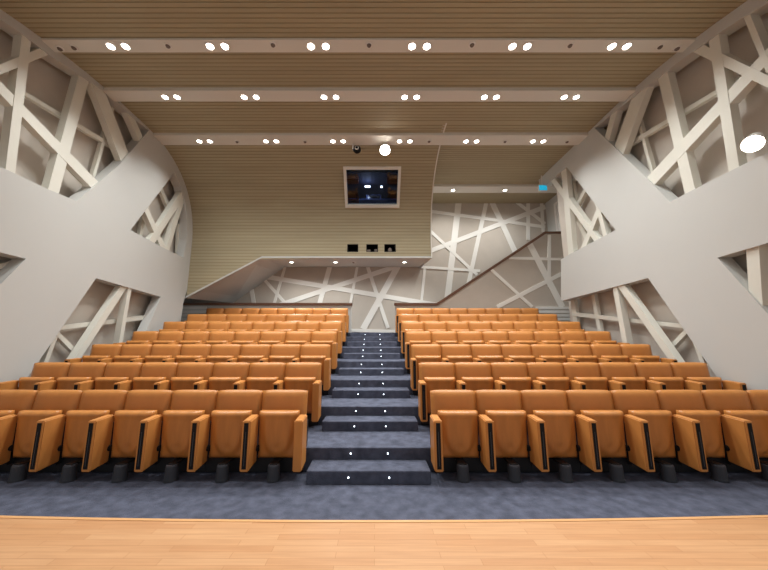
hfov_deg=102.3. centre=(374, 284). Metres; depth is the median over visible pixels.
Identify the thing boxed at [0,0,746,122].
ceiling
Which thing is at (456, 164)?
ceiling
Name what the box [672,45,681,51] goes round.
ceiling detector
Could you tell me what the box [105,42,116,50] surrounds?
recessed light
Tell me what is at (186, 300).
wall
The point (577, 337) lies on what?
seat
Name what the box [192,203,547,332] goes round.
wall
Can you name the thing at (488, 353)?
seat
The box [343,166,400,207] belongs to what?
window
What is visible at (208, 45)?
recessed light
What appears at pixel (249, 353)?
seat
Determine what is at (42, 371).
seat
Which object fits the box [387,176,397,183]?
shelf
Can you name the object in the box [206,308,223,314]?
seat
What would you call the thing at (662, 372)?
seat
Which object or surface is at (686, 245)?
wall
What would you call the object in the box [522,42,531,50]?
recessed light
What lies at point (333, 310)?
seat
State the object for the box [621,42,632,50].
recessed light
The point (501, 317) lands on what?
seat
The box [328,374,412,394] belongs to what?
tier
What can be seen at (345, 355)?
step
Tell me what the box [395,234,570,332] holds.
wall
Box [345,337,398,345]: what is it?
tier
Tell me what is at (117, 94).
ceiling beam
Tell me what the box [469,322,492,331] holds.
seat
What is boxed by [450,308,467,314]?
seat
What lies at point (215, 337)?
seat
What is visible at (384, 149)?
spotlight
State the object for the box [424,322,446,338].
seat
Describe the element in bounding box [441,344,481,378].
seat
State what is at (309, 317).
seat
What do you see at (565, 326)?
seat
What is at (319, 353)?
seat
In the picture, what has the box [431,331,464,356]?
seat
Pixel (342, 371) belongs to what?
step
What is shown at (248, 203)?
wall
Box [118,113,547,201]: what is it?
ceiling
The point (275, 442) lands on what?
seat
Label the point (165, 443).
seat
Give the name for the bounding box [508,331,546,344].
seat
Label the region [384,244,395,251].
port
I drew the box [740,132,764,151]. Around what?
spotlight
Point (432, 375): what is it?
seat
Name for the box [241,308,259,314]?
seat
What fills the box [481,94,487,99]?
recessed light
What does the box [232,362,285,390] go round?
seat
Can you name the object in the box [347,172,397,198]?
wall
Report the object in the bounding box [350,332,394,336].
step
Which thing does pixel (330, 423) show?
step
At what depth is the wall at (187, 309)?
9.88 m
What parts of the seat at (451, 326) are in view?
backrest, seat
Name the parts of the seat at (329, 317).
backrest, armrest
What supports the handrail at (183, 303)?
on the wall at (187, 309)
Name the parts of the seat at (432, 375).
armrest, seat frame, backrest, seat, armrest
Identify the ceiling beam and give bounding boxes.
[41,38,695,51]
[103,87,635,101]
[153,132,587,144]
[433,184,556,192]
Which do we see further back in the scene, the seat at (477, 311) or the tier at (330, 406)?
the seat at (477, 311)
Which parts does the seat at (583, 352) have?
backrest, seat, armrest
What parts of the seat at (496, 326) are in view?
seat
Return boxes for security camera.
[352,143,360,153]
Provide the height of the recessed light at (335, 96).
0.014 m
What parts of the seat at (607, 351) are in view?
backrest, seat, armrest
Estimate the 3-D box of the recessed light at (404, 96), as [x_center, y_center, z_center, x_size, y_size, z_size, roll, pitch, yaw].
[0.622,-3.860,6.350,0.152,0.014,0.152,0,-10,0]
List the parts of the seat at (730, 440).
backrest, seat, seat frame, armrest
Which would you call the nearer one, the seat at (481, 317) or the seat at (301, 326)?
the seat at (301, 326)
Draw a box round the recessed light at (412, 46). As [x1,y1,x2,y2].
[407,42,416,50]
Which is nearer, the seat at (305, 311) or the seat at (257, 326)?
the seat at (257, 326)
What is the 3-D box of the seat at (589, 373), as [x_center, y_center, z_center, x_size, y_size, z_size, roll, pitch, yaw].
[3.216,1.601,4.503,0.604,0.890,0.478,0,-10,0]
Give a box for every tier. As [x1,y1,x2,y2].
[303,425,479,471]
[318,395,420,424]
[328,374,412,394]
[331,358,409,373]
[341,346,402,357]
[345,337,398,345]
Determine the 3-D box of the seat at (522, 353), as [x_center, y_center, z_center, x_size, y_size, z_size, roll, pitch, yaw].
[2.658,1.507,5.484,0.604,0.890,0.478,0,-10,0]
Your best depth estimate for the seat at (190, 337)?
6.67 m
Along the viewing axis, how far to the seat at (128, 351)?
5.68 m
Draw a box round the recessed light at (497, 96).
[492,94,499,99]
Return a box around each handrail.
[183,303,352,305]
[394,231,560,305]
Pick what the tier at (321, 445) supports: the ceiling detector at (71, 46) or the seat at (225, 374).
the seat at (225, 374)
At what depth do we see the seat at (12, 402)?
3.73 m
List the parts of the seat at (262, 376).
armrest, seat, backrest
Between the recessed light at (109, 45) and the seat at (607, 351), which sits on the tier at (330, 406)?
the seat at (607, 351)
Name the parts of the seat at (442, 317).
backrest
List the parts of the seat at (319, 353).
armrest, seat, backrest, seat frame, armrest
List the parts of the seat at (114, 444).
armrest, seat frame, seat, backrest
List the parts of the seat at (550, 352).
backrest, seat, armrest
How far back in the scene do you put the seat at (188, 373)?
4.69 m
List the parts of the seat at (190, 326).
seat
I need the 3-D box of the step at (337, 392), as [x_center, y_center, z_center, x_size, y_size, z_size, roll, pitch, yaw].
[-0.061,1.901,5.389,1.322,0.180,0.334,0,-10,0]
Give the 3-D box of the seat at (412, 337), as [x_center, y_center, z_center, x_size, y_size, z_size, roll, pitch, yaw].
[0.963,1.413,6.464,0.650,0.890,0.478,0,-10,0]
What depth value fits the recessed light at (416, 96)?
6.35 m
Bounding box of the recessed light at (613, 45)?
[606,42,617,50]
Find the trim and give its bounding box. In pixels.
[430,123,446,257]
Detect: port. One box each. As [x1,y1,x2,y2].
[347,244,357,251]
[366,244,377,251]
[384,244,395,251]
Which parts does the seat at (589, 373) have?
backrest, seat, armrest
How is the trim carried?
attached to the wall at (248, 203)
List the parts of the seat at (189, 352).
armrest, seat, backrest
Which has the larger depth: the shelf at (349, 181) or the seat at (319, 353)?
the shelf at (349, 181)
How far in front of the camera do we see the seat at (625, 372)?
4.69 m
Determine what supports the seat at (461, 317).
on the tier at (345, 349)
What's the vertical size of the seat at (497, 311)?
0.890 m
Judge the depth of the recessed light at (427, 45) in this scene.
5.14 m
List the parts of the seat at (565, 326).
seat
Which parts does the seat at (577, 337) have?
backrest, seat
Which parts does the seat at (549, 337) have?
backrest, seat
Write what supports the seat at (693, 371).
on the tier at (321, 445)
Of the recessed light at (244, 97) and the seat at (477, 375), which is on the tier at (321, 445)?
the seat at (477, 375)
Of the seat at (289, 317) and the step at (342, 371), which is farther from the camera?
the seat at (289, 317)
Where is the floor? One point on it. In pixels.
(26, 542)
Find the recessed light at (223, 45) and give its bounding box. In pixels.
[220,42,229,50]
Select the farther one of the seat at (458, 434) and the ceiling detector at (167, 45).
the ceiling detector at (167, 45)
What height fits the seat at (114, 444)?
0.890 m
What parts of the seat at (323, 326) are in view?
seat, backrest, armrest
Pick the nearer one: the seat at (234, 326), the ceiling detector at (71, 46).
the ceiling detector at (71, 46)
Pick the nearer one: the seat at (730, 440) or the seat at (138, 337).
the seat at (730, 440)
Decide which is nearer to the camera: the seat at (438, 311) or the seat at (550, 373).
the seat at (550, 373)
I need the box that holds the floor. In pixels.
[0,472,767,569]
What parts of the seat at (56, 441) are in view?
armrest, seat frame, seat, backrest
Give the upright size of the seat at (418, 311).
0.890 m
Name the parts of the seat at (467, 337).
backrest, seat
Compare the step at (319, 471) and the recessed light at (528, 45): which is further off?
the recessed light at (528, 45)
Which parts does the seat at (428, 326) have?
backrest, seat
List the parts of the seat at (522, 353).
backrest, seat, armrest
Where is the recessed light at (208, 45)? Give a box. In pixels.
[205,42,214,50]
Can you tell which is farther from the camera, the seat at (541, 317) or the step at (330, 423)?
the seat at (541, 317)
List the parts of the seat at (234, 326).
seat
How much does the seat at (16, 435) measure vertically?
0.890 m
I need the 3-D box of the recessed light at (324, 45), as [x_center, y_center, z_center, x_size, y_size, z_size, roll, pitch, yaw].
[-0.810,-3.972,5.144,0.152,0.014,0.152,0,-10,0]
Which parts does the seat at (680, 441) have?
backrest, seat, seat frame, armrest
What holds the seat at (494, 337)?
on the tier at (336, 381)
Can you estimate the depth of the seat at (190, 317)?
8.64 m
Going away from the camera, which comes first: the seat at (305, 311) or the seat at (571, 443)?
the seat at (571, 443)
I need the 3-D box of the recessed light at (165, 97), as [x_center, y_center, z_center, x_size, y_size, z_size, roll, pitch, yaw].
[-4.303,-3.860,6.350,0.152,0.014,0.152,0,-10,0]
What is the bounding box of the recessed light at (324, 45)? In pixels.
[321,42,329,50]
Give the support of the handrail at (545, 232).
attached to the wall at (531, 277)
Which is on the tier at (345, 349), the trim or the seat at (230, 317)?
the seat at (230, 317)
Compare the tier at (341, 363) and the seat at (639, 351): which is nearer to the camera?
the seat at (639, 351)
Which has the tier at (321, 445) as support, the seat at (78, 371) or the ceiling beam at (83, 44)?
the seat at (78, 371)
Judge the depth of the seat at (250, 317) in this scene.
8.64 m
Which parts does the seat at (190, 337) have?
seat, backrest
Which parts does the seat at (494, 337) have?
backrest, seat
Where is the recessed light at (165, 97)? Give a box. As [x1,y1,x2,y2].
[161,94,168,99]
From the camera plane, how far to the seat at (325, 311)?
9.62 m
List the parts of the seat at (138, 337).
seat, backrest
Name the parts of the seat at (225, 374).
armrest, seat, backrest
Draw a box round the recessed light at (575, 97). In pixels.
[572,94,580,99]
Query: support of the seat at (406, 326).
on the tier at (341, 363)
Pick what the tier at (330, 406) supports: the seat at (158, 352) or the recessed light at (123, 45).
the seat at (158, 352)
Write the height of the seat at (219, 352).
0.890 m
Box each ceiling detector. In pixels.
[55,45,64,51]
[69,44,78,50]
[164,42,171,48]
[269,41,276,47]
[365,41,372,47]
[468,41,475,47]
[566,42,573,48]
[655,43,664,49]
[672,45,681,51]
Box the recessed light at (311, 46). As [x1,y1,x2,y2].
[306,42,315,50]
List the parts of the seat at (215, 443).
armrest, seat frame, seat, backrest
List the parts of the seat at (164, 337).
seat, backrest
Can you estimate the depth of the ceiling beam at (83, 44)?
5.12 m
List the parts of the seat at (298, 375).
armrest, seat, backrest, seat frame, armrest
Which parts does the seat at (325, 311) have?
backrest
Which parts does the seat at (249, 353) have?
armrest, seat, backrest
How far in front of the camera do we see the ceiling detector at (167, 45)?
5.12 m
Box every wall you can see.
[0,9,192,386]
[144,123,445,297]
[181,305,351,332]
[184,199,192,302]
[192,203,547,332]
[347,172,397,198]
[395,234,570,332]
[538,0,767,389]
[545,194,557,230]
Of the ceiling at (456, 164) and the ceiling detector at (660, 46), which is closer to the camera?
the ceiling detector at (660, 46)
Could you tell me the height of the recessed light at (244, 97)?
0.014 m
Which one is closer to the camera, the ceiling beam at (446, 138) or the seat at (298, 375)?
the seat at (298, 375)
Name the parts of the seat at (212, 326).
seat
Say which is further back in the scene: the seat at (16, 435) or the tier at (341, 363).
the tier at (341, 363)
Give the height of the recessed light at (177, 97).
0.014 m
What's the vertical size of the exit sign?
0.517 m
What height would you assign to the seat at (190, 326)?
0.890 m
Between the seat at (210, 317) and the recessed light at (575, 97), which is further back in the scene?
the seat at (210, 317)
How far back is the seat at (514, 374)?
4.69 m
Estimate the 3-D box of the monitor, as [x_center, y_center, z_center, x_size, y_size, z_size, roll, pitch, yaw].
[-0.029,-2.873,10.264,0.497,0.262,0.070,0,-10,0]
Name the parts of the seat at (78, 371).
armrest, seat, backrest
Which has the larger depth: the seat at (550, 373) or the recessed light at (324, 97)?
the recessed light at (324, 97)
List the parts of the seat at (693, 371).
backrest, seat, armrest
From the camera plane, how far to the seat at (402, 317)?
8.62 m
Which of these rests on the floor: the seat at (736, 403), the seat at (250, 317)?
the seat at (736, 403)
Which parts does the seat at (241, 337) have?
seat, backrest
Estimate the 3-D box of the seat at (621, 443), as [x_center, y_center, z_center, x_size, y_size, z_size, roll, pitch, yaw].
[2.658,1.696,3.523,0.604,0.890,0.478,0,-10,0]
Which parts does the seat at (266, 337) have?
seat, backrest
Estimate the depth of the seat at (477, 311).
9.62 m
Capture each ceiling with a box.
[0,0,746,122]
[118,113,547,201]
[432,123,607,203]
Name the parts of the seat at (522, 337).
backrest, seat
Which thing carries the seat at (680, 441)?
on the floor
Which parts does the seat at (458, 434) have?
armrest, backrest, seat frame, seat, armrest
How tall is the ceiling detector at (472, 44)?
0.032 m
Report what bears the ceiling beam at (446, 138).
attached to the ceiling at (456, 164)
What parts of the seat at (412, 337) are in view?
armrest, backrest, seat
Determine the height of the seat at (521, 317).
0.890 m
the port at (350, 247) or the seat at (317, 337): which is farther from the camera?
the port at (350, 247)
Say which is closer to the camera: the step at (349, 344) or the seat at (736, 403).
the seat at (736, 403)
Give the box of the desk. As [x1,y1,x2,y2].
[359,199,396,202]
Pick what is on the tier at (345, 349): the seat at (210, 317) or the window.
the seat at (210, 317)
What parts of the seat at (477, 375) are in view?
backrest, seat, armrest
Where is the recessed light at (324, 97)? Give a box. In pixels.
[320,94,327,99]
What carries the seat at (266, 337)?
on the tier at (336, 381)
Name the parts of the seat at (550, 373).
backrest, seat, armrest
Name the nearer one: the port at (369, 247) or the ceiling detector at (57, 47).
the ceiling detector at (57, 47)
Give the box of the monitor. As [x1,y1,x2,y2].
[366,195,380,198]
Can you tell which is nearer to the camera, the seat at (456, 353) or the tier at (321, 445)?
the tier at (321, 445)
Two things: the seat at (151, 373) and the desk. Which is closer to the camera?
the seat at (151, 373)
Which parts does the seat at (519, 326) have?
seat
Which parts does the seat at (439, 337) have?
backrest, seat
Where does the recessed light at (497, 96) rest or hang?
attached to the ceiling beam at (117, 94)
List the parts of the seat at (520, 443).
backrest, seat, seat frame, armrest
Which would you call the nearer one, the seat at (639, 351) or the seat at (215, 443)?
the seat at (215, 443)
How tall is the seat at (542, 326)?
0.890 m
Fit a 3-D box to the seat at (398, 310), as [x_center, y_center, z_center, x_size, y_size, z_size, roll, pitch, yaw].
[0.963,1.129,9.405,0.650,0.890,0.478,0,-10,0]
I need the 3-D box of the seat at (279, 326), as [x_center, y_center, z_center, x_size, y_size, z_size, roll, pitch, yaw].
[-2.231,1.318,7.444,0.604,0.890,0.478,0,-10,0]
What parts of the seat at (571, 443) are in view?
backrest, seat, seat frame, armrest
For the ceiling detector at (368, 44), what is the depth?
5.10 m
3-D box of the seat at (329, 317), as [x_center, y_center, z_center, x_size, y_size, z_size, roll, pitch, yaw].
[-1.097,1.224,8.425,0.651,0.890,0.479,0,-10,0]
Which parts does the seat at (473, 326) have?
seat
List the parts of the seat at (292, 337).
seat, backrest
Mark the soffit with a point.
(230, 288)
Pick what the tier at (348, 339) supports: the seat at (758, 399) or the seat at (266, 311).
the seat at (266, 311)
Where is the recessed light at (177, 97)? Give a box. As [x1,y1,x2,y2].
[173,94,180,99]
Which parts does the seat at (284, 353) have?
armrest, seat, backrest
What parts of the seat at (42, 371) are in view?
armrest, seat, backrest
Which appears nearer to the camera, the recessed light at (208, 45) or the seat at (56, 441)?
the seat at (56, 441)
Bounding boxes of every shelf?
[347,176,358,183]
[348,196,358,202]
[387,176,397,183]
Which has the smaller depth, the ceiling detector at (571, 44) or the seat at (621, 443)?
the seat at (621, 443)
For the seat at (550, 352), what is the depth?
5.68 m
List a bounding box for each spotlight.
[380,144,389,154]
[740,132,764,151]
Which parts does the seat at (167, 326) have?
seat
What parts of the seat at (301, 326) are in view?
seat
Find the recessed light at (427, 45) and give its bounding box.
[422,42,430,50]
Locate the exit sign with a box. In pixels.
[538,175,546,190]
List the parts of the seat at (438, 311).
backrest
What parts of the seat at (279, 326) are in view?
seat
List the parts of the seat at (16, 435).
armrest, seat frame, seat, backrest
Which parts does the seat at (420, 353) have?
armrest, backrest, seat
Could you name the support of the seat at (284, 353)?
on the tier at (330, 406)
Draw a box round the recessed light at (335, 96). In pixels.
[332,94,339,99]
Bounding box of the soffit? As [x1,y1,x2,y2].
[185,256,430,302]
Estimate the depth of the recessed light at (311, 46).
5.14 m
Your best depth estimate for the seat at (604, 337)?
6.67 m
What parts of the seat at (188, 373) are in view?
armrest, seat, backrest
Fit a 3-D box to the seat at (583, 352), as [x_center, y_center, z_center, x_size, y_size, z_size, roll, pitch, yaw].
[3.773,1.507,5.484,0.604,0.890,0.478,0,-10,0]
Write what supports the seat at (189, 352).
on the tier at (330, 406)
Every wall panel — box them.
[0,29,177,376]
[556,12,767,376]
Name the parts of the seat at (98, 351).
armrest, seat, backrest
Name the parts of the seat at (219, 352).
armrest, seat, backrest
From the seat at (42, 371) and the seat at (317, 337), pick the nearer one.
the seat at (42, 371)
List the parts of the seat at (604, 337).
backrest, seat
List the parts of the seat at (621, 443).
backrest, seat, seat frame, armrest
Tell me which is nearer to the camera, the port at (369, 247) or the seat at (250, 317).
the seat at (250, 317)
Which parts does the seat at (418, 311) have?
backrest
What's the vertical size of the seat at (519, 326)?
0.890 m
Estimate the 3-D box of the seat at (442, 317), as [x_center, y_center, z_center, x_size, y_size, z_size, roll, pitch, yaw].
[2.101,1.224,8.425,0.604,0.890,0.478,0,-10,0]
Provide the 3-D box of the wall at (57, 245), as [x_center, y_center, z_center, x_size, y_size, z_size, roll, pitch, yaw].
[-5.578,-1.023,5.429,0.296,6.897,7.350,0,-10,0]
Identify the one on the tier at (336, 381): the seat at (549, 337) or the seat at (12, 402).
the seat at (549, 337)
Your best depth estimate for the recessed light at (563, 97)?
6.35 m
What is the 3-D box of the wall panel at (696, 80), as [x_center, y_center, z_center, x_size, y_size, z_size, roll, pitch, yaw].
[5.650,-0.843,5.423,0.060,6.540,7.400,0,-10,0]
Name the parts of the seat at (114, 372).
armrest, seat, backrest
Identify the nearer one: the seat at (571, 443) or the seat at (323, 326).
the seat at (571, 443)
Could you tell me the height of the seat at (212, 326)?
0.890 m
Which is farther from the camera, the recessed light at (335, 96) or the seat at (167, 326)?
the seat at (167, 326)
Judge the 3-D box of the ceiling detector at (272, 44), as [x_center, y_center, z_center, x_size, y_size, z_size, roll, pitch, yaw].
[-1.679,-3.967,5.114,0.118,0.032,0.118,0,-10,0]
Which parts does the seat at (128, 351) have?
armrest, seat, backrest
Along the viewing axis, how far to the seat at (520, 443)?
3.49 m
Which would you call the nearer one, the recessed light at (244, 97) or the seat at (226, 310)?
the recessed light at (244, 97)
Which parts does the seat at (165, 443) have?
armrest, seat frame, seat, backrest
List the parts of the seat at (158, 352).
armrest, seat, backrest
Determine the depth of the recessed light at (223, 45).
5.14 m
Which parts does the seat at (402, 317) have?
armrest, backrest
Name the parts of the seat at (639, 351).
backrest, seat, armrest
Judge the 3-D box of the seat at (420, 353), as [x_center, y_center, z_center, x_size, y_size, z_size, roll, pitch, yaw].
[0.963,1.507,5.484,0.650,0.890,0.478,0,-10,0]
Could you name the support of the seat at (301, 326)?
on the tier at (341, 363)
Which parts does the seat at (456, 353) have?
backrest, seat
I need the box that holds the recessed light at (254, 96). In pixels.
[252,94,259,99]
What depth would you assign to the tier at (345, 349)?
7.52 m
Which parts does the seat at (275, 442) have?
armrest, seat frame, seat, backrest, armrest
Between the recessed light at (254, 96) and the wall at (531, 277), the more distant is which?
the wall at (531, 277)
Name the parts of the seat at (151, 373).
armrest, seat, backrest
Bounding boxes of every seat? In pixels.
[0,362,69,389]
[0,390,36,471]
[0,390,81,482]
[28,390,126,482]
[33,362,105,390]
[64,344,121,362]
[73,362,141,390]
[81,390,171,482]
[97,344,151,362]
[113,331,158,344]
[113,362,177,390]
[129,344,181,362]
[134,390,217,482]
[141,331,183,344]
[153,362,213,390]
[157,322,185,331]
[162,344,210,362]
[168,331,209,344]
[182,322,207,331]
[184,314,206,321]
[187,390,262,482]
[193,362,249,390]
[194,344,240,362]
[196,331,234,344]
[204,314,226,321]
[205,322,230,331]
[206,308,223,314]
[223,331,260,344]
[224,308,241,314]
[225,314,246,321]
[227,344,270,362]
[228,322,252,331]
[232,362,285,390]
[240,390,307,482]
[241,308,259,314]
[245,314,265,321]
[250,331,285,344]
[251,322,274,331]
[259,308,276,314]
[259,344,300,362]
[265,314,285,321]
[272,362,321,424]
[274,322,296,331]
[277,308,294,314]
[278,331,310,344]
[286,314,305,321]
[291,344,330,394]
[295,308,312,314]
[297,322,318,331]
[305,331,337,372]
[306,314,325,321]
[313,308,330,318]
[319,322,342,357]
[325,314,345,345]
[330,308,348,336]
[395,308,413,336]
[398,314,418,345]
[401,322,423,357]
[405,331,436,372]
[410,344,449,394]
[414,308,431,318]
[418,362,466,424]
[419,314,438,321]
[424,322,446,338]
[429,390,496,482]
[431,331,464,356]
[432,308,449,320]
[438,314,458,325]
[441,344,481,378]
[446,322,469,342]
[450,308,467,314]
[455,362,506,408]
[457,331,491,354]
[458,314,478,321]
[467,308,485,314]
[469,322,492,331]
[471,344,514,362]
[475,390,548,482]
[478,314,498,321]
[482,331,519,344]
[485,308,502,314]
[490,362,546,390]
[491,322,515,331]
[498,314,519,321]
[501,344,546,362]
[503,308,520,314]
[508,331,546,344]
[513,322,538,331]
[517,314,539,321]
[520,390,601,482]
[521,308,538,314]
[526,362,586,390]
[531,344,579,362]
[533,331,574,344]
[536,322,561,331]
[537,314,559,321]
[558,322,585,331]
[559,331,601,344]
[560,344,611,362]
[563,362,626,390]
[566,390,654,482]
[585,331,628,344]
[590,344,644,362]
[599,362,666,390]
[611,390,707,482]
[620,344,676,362]
[635,362,706,390]
[656,390,760,482]
[671,362,746,390]
[701,390,767,480]
[746,390,767,410]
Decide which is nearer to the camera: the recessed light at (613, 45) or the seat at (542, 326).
the recessed light at (613, 45)
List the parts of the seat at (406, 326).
armrest, backrest, seat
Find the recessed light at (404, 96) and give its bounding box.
[401,94,407,99]
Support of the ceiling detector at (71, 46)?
attached to the ceiling beam at (83, 44)
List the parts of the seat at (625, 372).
backrest, seat, armrest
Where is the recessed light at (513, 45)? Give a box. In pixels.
[508,42,516,50]
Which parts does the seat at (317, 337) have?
seat, backrest, armrest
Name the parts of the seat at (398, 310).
armrest, backrest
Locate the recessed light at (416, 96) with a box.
[413,94,419,99]
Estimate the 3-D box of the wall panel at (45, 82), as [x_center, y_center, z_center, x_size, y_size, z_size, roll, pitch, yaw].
[-5.840,-0.846,5.403,0.060,6.540,7.360,0,-10,0]
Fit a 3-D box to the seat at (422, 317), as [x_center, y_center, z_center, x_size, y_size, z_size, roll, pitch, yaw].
[1.543,1.224,8.425,0.604,0.890,0.478,0,-10,0]
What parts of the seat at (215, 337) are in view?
seat, backrest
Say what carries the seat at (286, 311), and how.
on the tier at (348, 339)
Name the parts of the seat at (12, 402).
seat frame, seat, backrest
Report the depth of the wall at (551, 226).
11.16 m
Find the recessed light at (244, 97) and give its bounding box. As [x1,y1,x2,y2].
[240,94,247,99]
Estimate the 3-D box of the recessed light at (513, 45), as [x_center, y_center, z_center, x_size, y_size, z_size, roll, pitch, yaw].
[2.299,-3.972,5.144,0.152,0.014,0.152,0,-10,0]
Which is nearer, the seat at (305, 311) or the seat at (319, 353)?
the seat at (319, 353)
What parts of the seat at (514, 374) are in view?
backrest, seat, armrest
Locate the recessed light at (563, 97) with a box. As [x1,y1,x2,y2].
[560,94,568,99]
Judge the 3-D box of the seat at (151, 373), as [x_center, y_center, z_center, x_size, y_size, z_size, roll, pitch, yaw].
[-3.342,1.601,4.503,0.604,0.890,0.478,0,-10,0]
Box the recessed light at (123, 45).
[120,42,130,50]
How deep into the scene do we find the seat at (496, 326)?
7.66 m
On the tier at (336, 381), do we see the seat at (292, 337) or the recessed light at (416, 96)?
the seat at (292, 337)
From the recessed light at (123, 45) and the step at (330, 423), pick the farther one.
the recessed light at (123, 45)
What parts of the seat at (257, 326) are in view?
seat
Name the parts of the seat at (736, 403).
backrest, seat, seat frame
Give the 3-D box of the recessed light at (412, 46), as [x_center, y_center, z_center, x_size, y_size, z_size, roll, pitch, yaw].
[0.625,-3.972,5.144,0.152,0.014,0.152,0,-10,0]
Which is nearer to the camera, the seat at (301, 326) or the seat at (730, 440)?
the seat at (730, 440)
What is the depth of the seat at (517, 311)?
9.63 m
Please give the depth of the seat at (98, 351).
5.68 m
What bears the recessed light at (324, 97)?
attached to the ceiling beam at (117, 94)
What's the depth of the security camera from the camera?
7.82 m
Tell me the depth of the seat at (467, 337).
6.67 m
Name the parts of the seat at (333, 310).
backrest, armrest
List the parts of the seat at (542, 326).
seat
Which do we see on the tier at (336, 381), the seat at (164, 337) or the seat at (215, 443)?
the seat at (164, 337)
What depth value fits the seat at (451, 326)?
7.66 m
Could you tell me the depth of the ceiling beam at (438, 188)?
10.26 m
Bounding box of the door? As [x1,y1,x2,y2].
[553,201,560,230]
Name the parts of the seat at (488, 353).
backrest, seat, armrest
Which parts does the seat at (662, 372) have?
backrest, seat, armrest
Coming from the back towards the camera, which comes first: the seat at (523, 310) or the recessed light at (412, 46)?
the seat at (523, 310)
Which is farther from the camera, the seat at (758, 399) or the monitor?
the monitor
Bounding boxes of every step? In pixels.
[306,460,430,483]
[322,416,417,430]
[332,387,409,397]
[338,368,403,375]
[343,353,399,358]
[347,342,396,346]
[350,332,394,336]
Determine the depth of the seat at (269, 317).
8.64 m
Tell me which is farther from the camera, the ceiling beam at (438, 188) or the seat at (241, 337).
the ceiling beam at (438, 188)

